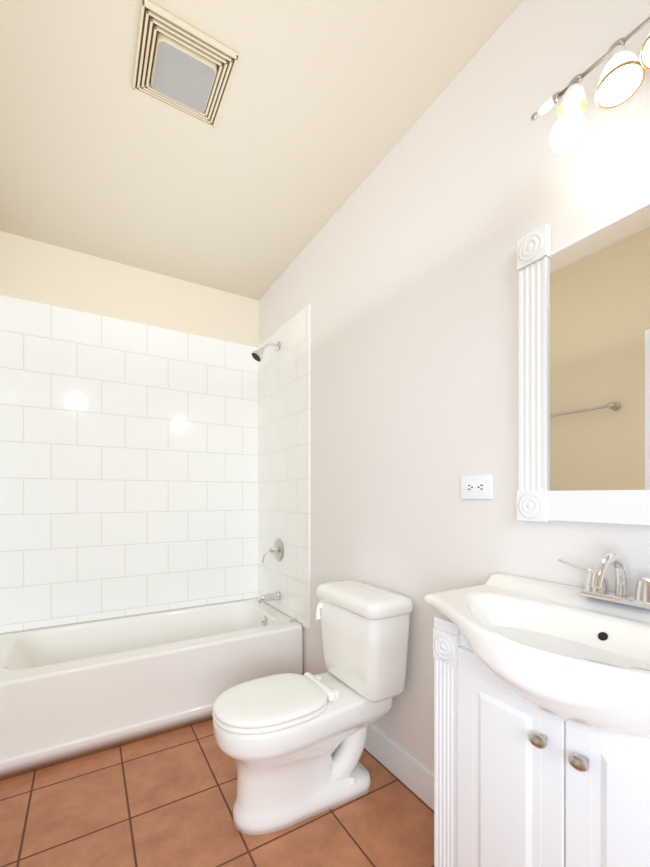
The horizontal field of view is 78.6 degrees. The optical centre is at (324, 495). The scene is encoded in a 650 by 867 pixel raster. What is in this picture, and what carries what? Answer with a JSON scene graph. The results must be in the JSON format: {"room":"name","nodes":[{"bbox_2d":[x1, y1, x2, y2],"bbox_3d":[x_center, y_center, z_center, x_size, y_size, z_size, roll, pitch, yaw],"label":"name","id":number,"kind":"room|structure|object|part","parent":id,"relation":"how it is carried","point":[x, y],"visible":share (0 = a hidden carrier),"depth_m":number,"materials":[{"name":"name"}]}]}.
{"room":"bathroom","nodes":[
{"label":"bathroom","id":0,"kind":"room"},
{"bbox_2d":[0,231,258,346],"bbox_3d":[-1.232,-0.160,2.725,1.840,2.720,0.120,0,0,-31],"label":"wall","id":1,"kind":"structure","parent":0,"point":[30,270],"depth_m":2.59,"materials":[{"name":"beige paint"}]},
{"bbox_2d":[0,295,257,632],"bbox_3d":[-1.198,-0.175,2.669,1.600,1.950,0.010,0,0,-31],"label":"wall tile","id":2,"kind":"structure","parent":1,"relation":"attached to","point":[129,450],"depth_m":2.58,"materials":[{"name":"white tile"}]},
{"bbox_2d":[0,597,257,633],"bbox_3d":[-1.194,0.788,2.664,1.578,0.008,0.004,0,0,-31],"label":"caulk","id":3,"kind":"structure","parent":1,"relation":"attached to","point":[257,597],"depth_m":2.58,"materials":[{"name":"white"}]},
{"bbox_2d":[0,719,433,866],"bbox_3d":[-0.363,1.260,1.281,1.840,0.120,3.490,0,0,-31],"label":"floor","id":4,"kind":"structure","parent":0,"point":[167,799],"depth_m":1.47,"materials":[{"name":"tile"}]},
{"bbox_2d":[0,598,302,780],"bbox_3d":[-0.999,0.983,2.338,1.576,0.434,0.760,0,0,-31],"label":"bathtub","id":5,"kind":"object","parent":4,"relation":"on","point":[73,691],"visible":0.97,"depth_m":2.04,"materials":[{"name":"white ceramic"}]},
{"bbox_2d":[212,580,412,834],"bbox_3d":[-0.064,0.799,1.586,0.746,0.801,0.452,0,0,-31],"label":"toilet","id":6,"kind":"object","parent":4,"relation":"on","point":[295,742],"visible":1,"depth_m":1.52,"materials":[{"name":"white ceramic"}]},
{"bbox_3d":[-0.190,0.782,1.532,0.475,0.050,0.342,0,0,-31],"label":"seat","id":7,"kind":"part","parent":6,"relation":"part of","materials":[{"name":"white plastic"}]},
{"bbox_3d":[0.148,0.601,1.714,0.250,0.403,0.452,0,0,-31],"label":"tank","id":8,"kind":"part","parent":6,"relation":"part of","materials":[{"name":"white ceramic"}]},
{"bbox_2d":[424,552,649,866],"bbox_3d":[0.556,0.664,0.849,0.465,1.071,0.750,0,0,-31],"label":"vanity","id":9,"kind":"object","parent":4,"relation":"on","point":[542,688],"visible":1,"depth_m":0.87,"materials":[{"name":"white wood"}]},
{"bbox_2d":[558,552,649,608],"bbox_3d":[0.655,0.189,0.908,0.153,0.119,0.276,0,0,-31],"label":"faucet","id":10,"kind":"object","parent":9,"relation":"on","point":[596,590],"depth_m":0.92,"materials":[{"name":"silver metal"}]},
{"bbox_2d":[0,0,523,299],"bbox_3d":[-0.363,-1.580,1.281,1.840,0.120,3.490,0,0,-31],"label":"ceiling","id":11,"kind":"structure","parent":0,"point":[319,93],"depth_m":1.61,"materials":[{"name":"beige paint"}]},
{"bbox_2d":[132,0,238,127],"bbox_3d":[-0.505,-1.497,1.415,0.305,0.044,0.305,0,0,-31],"label":"ceiling vent","id":12,"kind":"object","parent":11,"relation":"in","point":[177,65],"visible":1,"depth_m":1.37,"materials":[{"name":"beige plastic"}]},
{"bbox_2d":[259,0,649,772],"bbox_3d":[0.405,-0.160,1.674,0.120,2.720,3.370,0,0,-31],"label":"wall","id":13,"kind":"structure","parent":0,"point":[410,288],"depth_m":1.46,"materials":[{"name":"white paint"}]},
{"bbox_2d":[258,304,309,629],"bbox_3d":[-0.303,-0.175,2.724,0.010,1.950,0.820,0,0,-31],"label":"tile panel","id":14,"kind":"object","parent":13,"relation":"attached to","point":[283,373],"depth_m":2.63,"materials":[{"name":"white tile"}]},
{"bbox_2d":[251,341,280,361],"bbox_3d":[-0.403,-0.984,2.687,0.196,0.161,0.082,0,0,-31],"label":"shower head","id":15,"kind":"object","parent":14,"relation":"attached to","point":[257,355],"visible":1,"depth_m":2.66},
{"bbox_2d":[257,591,279,603],"bbox_3d":[-0.387,0.691,2.697,0.158,0.067,0.060,0,0,-31],"label":"tub spout","id":16,"kind":"object","parent":14,"relation":"attached to","point":[273,596],"visible":1,"depth_m":2.68,"materials":[{"name":"silver metal"}]},
{"bbox_2d":[262,538,283,562],"bbox_3d":[-0.371,0.370,2.706,0.123,0.160,0.160,0,0,-31],"label":"tub valve","id":17,"kind":"object","parent":14,"relation":"attached to","point":[278,549],"visible":1,"depth_m":2.70,"materials":[{"name":"silver metal"}]},
{"bbox_2d":[265,602,302,624],"bbox_3d":[-0.330,0.788,2.754,0.004,0.008,0.740,0,0,-31],"label":"wall tile","id":18,"kind":"structure","parent":13,"relation":"attached to","point":[265,602],"depth_m":2.66,"materials":[{"name":"white tile"}]},
{"bbox_2d":[364,724,433,809],"bbox_3d":[0.531,1.134,1.335,0.013,0.132,2.420,0,0,-31],"label":"baseboard","id":19,"kind":"structure","parent":13,"relation":"attached to","point":[417,777],"depth_m":1.67,"materials":[{"name":"white wood"}]},
{"bbox_2d":[461,474,492,498],"bbox_3d":[0.517,-0.030,1.359,0.009,0.082,0.128,0,0,-31],"label":"outlet","id":20,"kind":"object","parent":13,"relation":"attached to","point":[474,486],"visible":1,"depth_m":1.35,"materials":[{"name":"white plastic"}]},
{"bbox_2d":[517,201,649,525],"bbox_3d":[0.754,-0.351,0.940,0.036,0.851,0.636,0,0,-31],"label":"mirror","id":21,"kind":"object","parent":13,"relation":"attached to","point":[584,304],"visible":1,"depth_m":1.04,"materials":[{"name":"white mirror"}]},
{"bbox_3d":[0.760,-0.349,0.943,0.004,0.673,0.462,0,0,-31],"label":"glass","id":22,"kind":"part","parent":21,"relation":"part of","materials":[{"name":"white mirror"}]},
{"bbox_2d":[531,16,649,152],"bbox_3d":[0.727,-0.984,0.850,0.175,0.229,0.574,0,0,-31],"label":"sconce","id":23,"kind":"object","parent":13,"relation":"attached to","point":[623,74],"visible":1,"depth_m":0.94,"materials":[{"name":"white glass"}]},
{"bbox_3d":[0.607,-0.938,0.993,0.076,0.137,0.076,0,0,-31],"label":"bulb","id":24,"kind":"part","parent":23,"relation":"part of","materials":[{"name":"white glass"}]},
{"bbox_3d":[0.666,-0.950,0.899,0.054,0.068,0.054,0,0,-31],"label":"bulb","id":25,"kind":"part","parent":23,"relation":"part of","materials":[{"name":"white glass"}]}
]}

